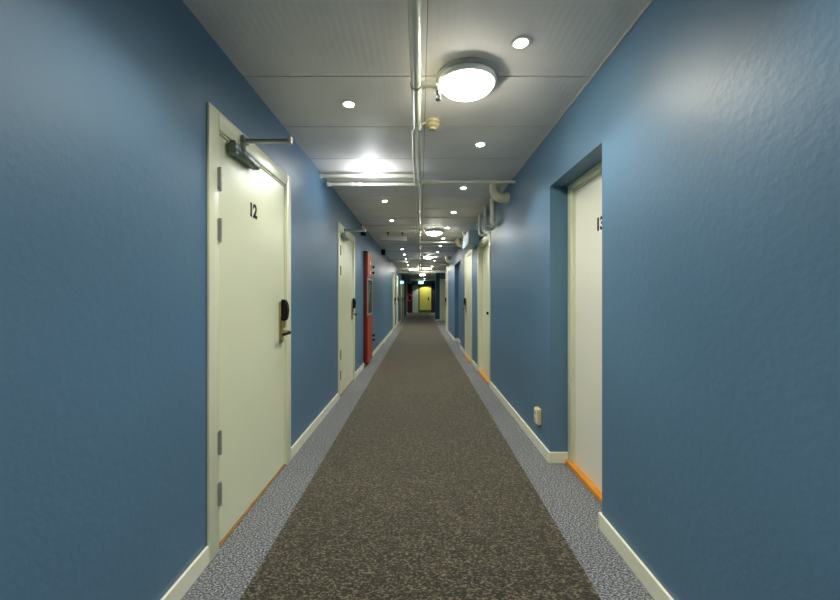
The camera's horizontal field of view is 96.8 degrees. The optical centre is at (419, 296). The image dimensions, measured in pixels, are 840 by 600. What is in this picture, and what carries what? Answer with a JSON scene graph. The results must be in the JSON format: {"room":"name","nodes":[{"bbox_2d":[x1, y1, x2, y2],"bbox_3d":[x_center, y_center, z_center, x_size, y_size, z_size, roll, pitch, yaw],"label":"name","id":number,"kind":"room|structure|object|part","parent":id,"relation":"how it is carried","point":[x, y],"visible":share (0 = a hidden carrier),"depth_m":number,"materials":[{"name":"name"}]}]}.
{"room":"hotel corridor","nodes":[
{"label":"hotel corridor","id":0,"kind":"room"},
{"bbox_2d":[0,0,403,599],"bbox_3d":[-1.115,-0.025,12.400,0.340,2.410,31.200,0,0,0],"label":"wall","id":1,"kind":"structure","parent":0,"point":[103,103],"depth_m":1.18,"materials":[{"name":"blue paint"}]},
{"bbox_2d":[207,102,292,562],"bbox_3d":[-0.850,0.158,2.175,0.371,2.045,1.050,0,0,0],"label":"door","id":2,"kind":"structure","parent":1,"relation":"in","point":[249,194],"depth_m":2.01,"materials":[{"name":"beige paint"}]},
{"bbox_3d":[-0.796,-0.791,1.942,0.264,0.082,0.026,0,0,0],"label":"closer arm","id":3,"kind":"part","parent":2,"relation":"part of","materials":[{"name":"metal"}]},
{"bbox_3d":[-0.922,0.170,2.528,0.054,0.280,0.048,0,0,0],"label":"lock plate","id":4,"kind":"part","parent":2,"relation":"part of","materials":[{"name":"gold metal"}]},
{"bbox_2d":[161,312,407,599],"bbox_3d":[-0.939,1.140,12.400,0.013,0.080,31.200,0,0,0],"label":"baseboard","id":5,"kind":"structure","parent":1,"relation":"attached to","point":[186,580],"depth_m":1.61,"materials":[{"name":"paint"}]},
{"bbox_2d":[338,222,365,398],"bbox_3d":[-0.850,0.158,4.820,0.371,2.045,1.080,0,0,0],"label":"door","id":6,"kind":"structure","parent":1,"relation":"in","point":[346,300],"depth_m":4.75,"materials":[{"name":"beige paint"}]},
{"bbox_3d":[-0.984,0.158,4.820,0.103,2.045,1.080,0,0,0],"label":"frame","id":7,"kind":"part","parent":6,"relation":"part of","materials":[{"name":"beige paint"}]},
{"bbox_3d":[-0.796,-0.791,4.572,0.264,0.082,0.026,0,0,0],"label":"closer arm","id":8,"kind":"part","parent":6,"relation":"part of","materials":[{"name":"metal"}]},
{"bbox_2d":[319,173,413,178],"bbox_3d":[-0.495,-1.135,3.500,0.920,0.050,0.050,0,0,0],"label":"pipe","id":9,"kind":"object","parent":1,"relation":"attached to","point":[321,175],"visible":0.86,"depth_m":3.49,"materials":[{"name":"white metal"}]},
{"bbox_2d":[364,251,374,363],"bbox_3d":[-0.883,0.175,6.550,0.117,1.890,0.620,0,0,0],"label":"cabinet","id":10,"kind":"object","parent":1,"relation":"attached to","point":[368,267],"visible":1,"depth_m":6.32,"materials":[{"name":"red paint"}]},
{"bbox_3d":[-0.880,-0.552,6.550,0.014,0.425,0.612,0,0,0],"label":"door","id":11,"kind":"part","parent":10,"relation":"part of","materials":[{"name":"orange paint"}]},
{"bbox_3d":[-0.880,0.725,6.550,0.014,0.780,0.612,0,0,0],"label":"door","id":12,"kind":"part","parent":10,"relation":"part of","materials":[{"name":"orange paint"}]},
{"bbox_3d":[-0.881,-0.005,6.550,0.012,0.650,0.612,0,0,0],"label":"glazed door","id":13,"kind":"part","parent":10,"relation":"part of","materials":[{"name":"glass"}]},
{"bbox_3d":[-0.881,-0.005,6.550,0.003,0.570,0.520,0,0,0],"label":"pane","id":14,"kind":"part","parent":10,"relation":"part of","materials":[{"name":"clear glass"}]},
{"bbox_2d":[381,249,392,256],"bbox_3d":[-0.810,-1.077,9.200,0.270,0.165,0.200,0,0,0],"label":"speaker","id":15,"kind":"object","parent":1,"relation":"attached to","point":[383,251],"visible":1,"depth_m":9.12,"materials":[{"name":"black plastic"}]},
{"bbox_2d":[362,226,415,229],"bbox_3d":[-0.495,-1.125,6.100,0.920,0.059,0.059,0,0,0],"label":"pipe","id":16,"kind":"object","parent":1,"relation":"attached to","point":[363,228],"visible":0.73,"depth_m":6.08,"materials":[{"name":"white metal"}]},
{"bbox_2d":[393,272,396,329],"bbox_3d":[-0.951,0.158,13.425,0.168,2.045,1.050,0,0,0],"label":"door","id":17,"kind":"structure","parent":1,"relation":"in","point":[394,298],"depth_m":13.63,"materials":[{"name":"beige paint"}]},
{"bbox_3d":[-0.984,0.158,13.425,0.103,2.045,1.050,0,0,0],"label":"frame","id":18,"kind":"part","parent":17,"relation":"part of","materials":[{"name":"beige paint"}]},
{"bbox_2d":[396,275,398,324],"bbox_3d":[-0.951,0.158,15.325,0.168,2.045,1.050,0,0,0],"label":"door","id":19,"kind":"structure","parent":1,"relation":"in","point":[397,298],"depth_m":15.54,"materials":[{"name":"beige paint"}]},
{"bbox_3d":[-0.984,0.158,15.325,0.103,2.045,1.050,0,0,0],"label":"frame","id":20,"kind":"part","parent":19,"relation":"part of","materials":[{"name":"beige paint"}]},
{"bbox_2d":[401,280,402,319],"bbox_3d":[-0.951,0.158,18.725,0.168,2.045,1.050,0,0,0],"label":"door","id":21,"kind":"structure","parent":1,"relation":"in","point":[401,280],"depth_m":19.13,"materials":[{"name":"beige paint"}]},
{"bbox_2d":[403,282,403,317],"bbox_3d":[-0.951,0.158,21.125,0.168,2.045,1.050,0,0,0],"label":"door","id":22,"kind":"structure","parent":1,"relation":"in","point":[403,282],"depth_m":21.45,"materials":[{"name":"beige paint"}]},
{"bbox_2d":[402,275,410,283],"bbox_3d":[-0.772,-1.040,23.300,0.345,0.240,7.000,0,0,0],"label":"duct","id":23,"kind":"object","parent":1,"relation":"attached to","point":[406,278],"visible":0.88,"depth_m":20.04,"materials":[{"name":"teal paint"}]},
{"bbox_2d":[397,270,445,272],"bbox_3d":[0.135,-1.033,15.200,2.180,0.148,0.148,0,0,0],"label":"pipe","id":24,"kind":"object","parent":1,"relation":"attached to","point":[398,271],"visible":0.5,"depth_m":15.17,"materials":[{"name":"white metal"}]},
{"bbox_2d":[404,281,406,315],"bbox_3d":[-0.882,0.000,22.775,0.125,2.360,0.350,0,0,0],"label":"wall","id":25,"kind":"structure","parent":0,"point":[405,282],"depth_m":22.60,"materials":[{"name":"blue paint"}]},
{"bbox_2d":[183,0,650,280],"bbox_3d":[0.627,-1.202,12.615,3.745,0.075,31.850,0,0,0],"label":"ceiling","id":26,"kind":"structure","parent":0,"point":[302,58],"depth_m":2.07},
{"bbox_2d":[341,100,356,107],"bbox_3d":[-0.434,-1.175,2.280,0.096,0.010,0.096,0,0,0],"label":"recessed light","id":27,"kind":"object","parent":26,"relation":"in","point":[345,103],"visible":1,"depth_m":2.27,"materials":[{"name":"white plastic"}]},
{"bbox_2d":[381,232,406,240],"bbox_3d":[-0.472,-1.097,6.795,0.465,0.165,0.050,0,0,0],"label":"hanging sign","id":28,"kind":"object","parent":26,"relation":"hanging from","point":[384,238],"visible":1,"depth_m":6.78,"materials":[{"name":"white plastic"}]},
{"bbox_3d":[-0.472,-1.065,6.795,0.455,0.080,0.030,0,0,0],"label":"sign panel","id":29,"kind":"part","parent":28,"relation":"part of","materials":[{"name":"white plastic"}]},
{"bbox_2d":[407,0,421,269],"bbox_3d":[-0.021,-1.127,11.625,0.072,0.106,29.550,0,0,0],"label":"pipe","id":30,"kind":"object","parent":26,"relation":"attached to","point":[414,6],"visible":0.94,"depth_m":1.93,"materials":[{"name":"metal"}]},
{"bbox_2d":[327,182,417,186],"bbox_3d":[-0.465,-1.105,3.660,0.890,0.046,0.046,0,0,0],"label":"pipe","id":31,"kind":"object","parent":30,"relation":"attached to","point":[329,184],"visible":1,"depth_m":3.65,"materials":[{"name":"white metal"}]},
{"bbox_2d":[421,81,440,100],"bbox_3d":[0.055,-1.077,1.950,0.110,0.096,0.040,0,0,0],"label":"sprinkler","id":32,"kind":"object","parent":30,"relation":"attached to","point":[435,86],"visible":1,"depth_m":1.94,"materials":[{"name":"metal"}]},
{"bbox_2d":[420,241,454,243],"bbox_3d":[0.362,-1.105,7.560,0.705,0.047,0.047,0,0,0],"label":"pipe","id":33,"kind":"object","parent":30,"relation":"attached to","point":[421,242],"visible":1,"depth_m":7.54,"materials":[{"name":"white metal"}]},
{"bbox_2d":[421,180,515,183],"bbox_3d":[0.465,-1.110,3.600,0.910,0.040,0.040,0,0,0],"label":"pipe","id":34,"kind":"object","parent":30,"relation":"attached to","point":[422,181],"visible":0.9,"depth_m":3.59,"materials":[{"name":"white metal"}]},
{"bbox_2d":[407,281,434,284],"bbox_3d":[0.107,-1.030,26.975,2.105,0.260,0.150,0,0,0],"label":"beam","id":35,"kind":"structure","parent":26,"relation":"attached to","point":[412,282],"depth_m":26.90,"materials":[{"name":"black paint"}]},
{"bbox_2d":[423,255,433,258],"bbox_3d":[0.240,-1.134,10.600,0.334,0.092,0.334,0,0,0],"label":"ceiling lamp","id":36,"kind":"object","parent":26,"relation":"attached to","point":[425,256],"visible":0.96,"depth_m":10.49,"materials":[{"name":"white plastic"}]},
{"bbox_2d":[425,118,439,131],"bbox_3d":[0.085,-1.148,2.500,0.100,0.064,0.100,0,0,0],"label":"smoke detector","id":37,"kind":"object","parent":26,"relation":"attached to","point":[432,124],"visible":0.98,"depth_m":2.47,"materials":[{"name":"plastic"}]},
{"bbox_2d":[425,229,443,235],"bbox_3d":[0.250,-1.134,6.600,0.334,0.092,0.334,0,0,0],"label":"ceiling lamp","id":38,"kind":"object","parent":26,"relation":"attached to","point":[432,232],"visible":0.97,"depth_m":6.49,"materials":[{"name":"white plastic"}]},
{"bbox_2d":[427,232,441,235],"bbox_3d":[0.250,-1.111,6.600,0.272,0.046,0.272,0,0,0],"label":"diffuser","id":39,"kind":"object","parent":38,"relation":"attached to","point":[429,233],"depth_m":6.53,"materials":[{"name":"white plastic"}]},
{"bbox_2d":[436,57,498,100],"bbox_3d":[0.252,-1.134,2.000,0.334,0.092,0.334,0,0,0],"label":"ceiling lamp","id":40,"kind":"object","parent":26,"relation":"attached to","point":[467,78],"visible":0.97,"depth_m":1.91,"materials":[{"name":"white plastic"}]},
{"bbox_2d":[442,70,492,100],"bbox_3d":[0.252,-1.111,2.000,0.272,0.046,0.272,0,0,0],"label":"diffuser","id":41,"kind":"object","parent":40,"relation":"attached to","point":[458,85],"depth_m":1.94,"materials":[{"name":"white plastic"}]},
{"bbox_2d":[474,142,486,146],"bbox_3d":[0.468,-1.175,2.880,0.096,0.010,0.096,0,0,0],"label":"recessed light","id":42,"kind":"object","parent":26,"relation":"in","point":[478,144],"visible":1,"depth_m":2.87,"materials":[{"name":"white plastic"}]},
{"bbox_2d":[510,35,531,49],"bbox_3d":[0.468,-1.175,1.730,0.096,0.010,0.096,0,0,0],"label":"recessed light","id":43,"kind":"object","parent":26,"relation":"in","point":[521,42],"visible":1,"depth_m":1.72,"materials":[{"name":"white plastic"}]},
{"bbox_2d":[181,313,653,599],"bbox_3d":[0.627,1.230,12.400,3.745,0.100,31.400,0,0,0],"label":"floor","id":44,"kind":"structure","parent":0,"point":[574,509],"depth_m":2.11,"materials":[{"name":"carpet"}]},
{"bbox_2d":[240,313,600,599],"bbox_3d":[0.003,1.178,12.110,1.405,0.004,30.580,0,0,0],"label":"carpet runner","id":45,"kind":"object","parent":44,"relation":"on","point":[420,494],"visible":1,"depth_m":2.06,"materials":[{"name":"carpet"}]},
{"bbox_2d":[407,285,434,312],"bbox_3d":[0.028,-0.025,28.075,2.545,2.410,0.150,0,0,0],"label":"wall","id":46,"kind":"structure","parent":0,"point":[433,286],"depth_m":28.00,"materials":[{"name":"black paint"}]},
{"bbox_2d":[407,286,411,310],"bbox_3d":[-0.770,0.110,27.912,0.375,1.900,0.170,0,0,0],"label":"hose reel","id":47,"kind":"object","parent":46,"relation":"attached to","point":[409,297],"visible":1,"depth_m":27.96,"materials":[{"name":"red paint"}]},
{"bbox_2d":[413,286,417,312],"bbox_3d":[-0.340,0.155,27.957,0.440,2.030,0.046,0,0,0],"label":"door","id":48,"kind":"structure","parent":46,"relation":"in","point":[415,288],"depth_m":27.93,"materials":[{"name":"white wood"}]},
{"bbox_2d":[419,285,431,312],"bbox_3d":[0.420,0.140,27.975,1.020,2.080,0.050,0,0,0],"label":"door","id":49,"kind":"structure","parent":46,"relation":"in","point":[425,290],"depth_m":27.98,"materials":[{"name":"yellow paint"}]},
{"bbox_3d":[0.400,1.080,27.988,0.870,0.200,0.024,0,0,0],"label":"kick plate","id":50,"kind":"part","parent":49,"relation":"part of","materials":[{"name":"metal"}]},
{"bbox_2d":[435,273,439,318],"bbox_3d":[0.870,-0.025,18.600,0.200,2.410,0.600,0,0,0],"label":"wall pillar","id":51,"kind":"structure","parent":0,"point":[437,275],"depth_m":18.30,"materials":[{"name":"teal paint"}]},
{"bbox_2d":[440,273,445,278],"bbox_3d":[1.735,-0.025,20.550,1.530,2.410,14.900,0,0,0],"label":"wall","id":52,"kind":"structure","parent":0,"point":[442,275],"depth_m":18.30,"materials":[{"name":"blue paint"}]},
{"bbox_2d":[440,279,445,320],"bbox_3d":[1.460,0.150,18.315,0.980,2.060,0.090,0,0,0],"label":"door","id":53,"kind":"structure","parent":52,"relation":"in","point":[442,281],"depth_m":18.30,"materials":[{"name":"beige paint"}]},
{"bbox_2d":[446,0,839,599],"bbox_3d":[1.095,-0.025,5.050,0.340,2.410,16.500,0,0,0],"label":"wall","id":54,"kind":"structure","parent":0,"point":[713,126],"depth_m":1.21,"materials":[{"name":"blue paint"}]},
{"bbox_2d":[421,263,446,266],"bbox_3d":[0.470,-1.085,12.600,0.900,0.148,0.148,0,0,0],"label":"pipe","id":55,"kind":"object","parent":54,"relation":"attached to","point":[422,264],"visible":1,"depth_m":12.56,"materials":[{"name":"white metal"}]},
{"bbox_2d":[445,271,447,331],"bbox_3d":[0.931,0.158,12.700,0.168,2.045,1.000,0,0,0],"label":"door","id":56,"kind":"structure","parent":54,"relation":"in","point":[446,298],"depth_m":12.84,"materials":[{"name":"beige paint"}]},
{"bbox_2d":[445,256,451,263],"bbox_3d":[0.826,-1.078,10.900,0.206,0.202,0.116,0,0,0],"label":"drain elbow","id":57,"kind":"object","parent":54,"relation":"attached to","point":[447,260],"visible":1,"depth_m":10.85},
{"bbox_2d":[458,264,459,338],"bbox_3d":[1.110,0.165,9.260,0.170,2.030,1.420,0,0,0],"label":"wall niche","id":58,"kind":"object","parent":54,"relation":"attached to","point":[459,264],"visible":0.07,"depth_m":9.68,"materials":[{"name":"blue paint"}]},
{"bbox_2d":[455,238,462,247],"bbox_3d":[0.821,-1.078,7.550,0.216,0.202,0.116,0,0,0],"label":"drain elbow","id":59,"kind":"object","parent":54,"relation":"attached to","point":[459,244],"visible":0.8,"depth_m":7.50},
{"bbox_2d":[463,250,471,362],"bbox_3d":[0.931,0.158,7.110,0.168,2.045,1.020,0,0,0],"label":"door","id":60,"kind":"structure","parent":54,"relation":"in","point":[468,256],"depth_m":7.14,"materials":[{"name":"beige paint"}]},
{"bbox_2d":[463,230,479,249],"bbox_3d":[0.835,-0.930,6.130,0.180,0.210,0.740,0,0,0],"label":"duct","id":61,"kind":"object","parent":54,"relation":"attached to","point":[471,239],"visible":0.91,"depth_m":5.76,"materials":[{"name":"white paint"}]},
{"bbox_2d":[478,213,485,235],"bbox_3d":[0.873,-1.016,5.250,0.112,0.327,0.046,0,0,0],"label":"conduit","id":62,"kind":"object","parent":54,"relation":"attached to","point":[479,214],"visible":0.99,"depth_m":5.23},
{"bbox_2d":[477,231,489,385],"bbox_3d":[0.970,0.158,5.420,0.110,2.045,1.060,0,0,0],"label":"door","id":63,"kind":"structure","parent":54,"relation":"in","point":[483,248],"depth_m":5.66,"materials":[{"name":"beige paint"}]},
{"bbox_2d":[478,370,488,384],"bbox_3d":[0.944,1.166,5.420,0.062,0.028,0.880,0,0,0],"label":"door sill","id":64,"kind":"structure","parent":54,"relation":"attached to","point":[481,372],"depth_m":5.40,"materials":[{"name":"orange wood"}]},
{"bbox_2d":[483,206,490,230],"bbox_3d":[0.875,-1.018,4.850,0.107,0.321,0.056,0,0,0],"label":"conduit","id":65,"kind":"object","parent":54,"relation":"attached to","point":[485,209],"visible":1,"depth_m":4.83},
{"bbox_2d":[489,197,498,225],"bbox_3d":[0.876,-1.010,4.420,0.105,0.337,0.072,0,0,0],"label":"conduit","id":66,"kind":"object","parent":54,"relation":"attached to","point":[492,201],"visible":0.94,"depth_m":4.40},
{"bbox_2d":[489,183,509,203],"bbox_3d":[0.824,-1.073,3.880,0.210,0.212,0.116,0,0,0],"label":"drain elbow","id":67,"kind":"object","parent":54,"relation":"attached to","point":[496,194],"visible":0.96,"depth_m":3.84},
{"bbox_2d":[534,407,540,424],"bbox_3d":[0.905,0.915,2.875,0.040,0.120,0.080,0,0,0],"label":"power outlet","id":68,"kind":"object","parent":54,"relation":"attached to","point":[537,411],"visible":1,"depth_m":2.84,"materials":[{"name":"plastic"}]},
{"bbox_2d":[449,0,653,259],"bbox_3d":[0.922,-1.181,5.050,0.006,0.018,16.500,0,0,0],"label":"trim","id":69,"kind":"structure","parent":54,"relation":"attached to","point":[651,1],"depth_m":2.00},
{"bbox_2d":[448,331,673,599],"bbox_3d":[0.981,1.140,5.050,0.138,0.080,16.500,0,0,0],"label":"baseboard","id":70,"kind":"structure","parent":54,"relation":"attached to","point":[652,585],"depth_m":1.77,"materials":[{"name":"paint"}]},
{"bbox_2d":[565,459,601,503],"bbox_3d":[1.052,1.165,2.275,0.045,0.030,0.750,0,0,0],"label":"door sill","id":71,"kind":"structure","parent":54,"relation":"attached to","point":[578,472],"depth_m":2.35,"materials":[{"name":"orange wood"}]},
{"bbox_2d":[568,161,601,491],"bbox_3d":[1.105,0.185,2.258,0.110,1.990,0.796,0,0,0],"label":"door","id":72,"kind":"structure","parent":54,"relation":"in","point":[585,193],"depth_m":2.44,"materials":[{"name":"beige paint"}]}
]}

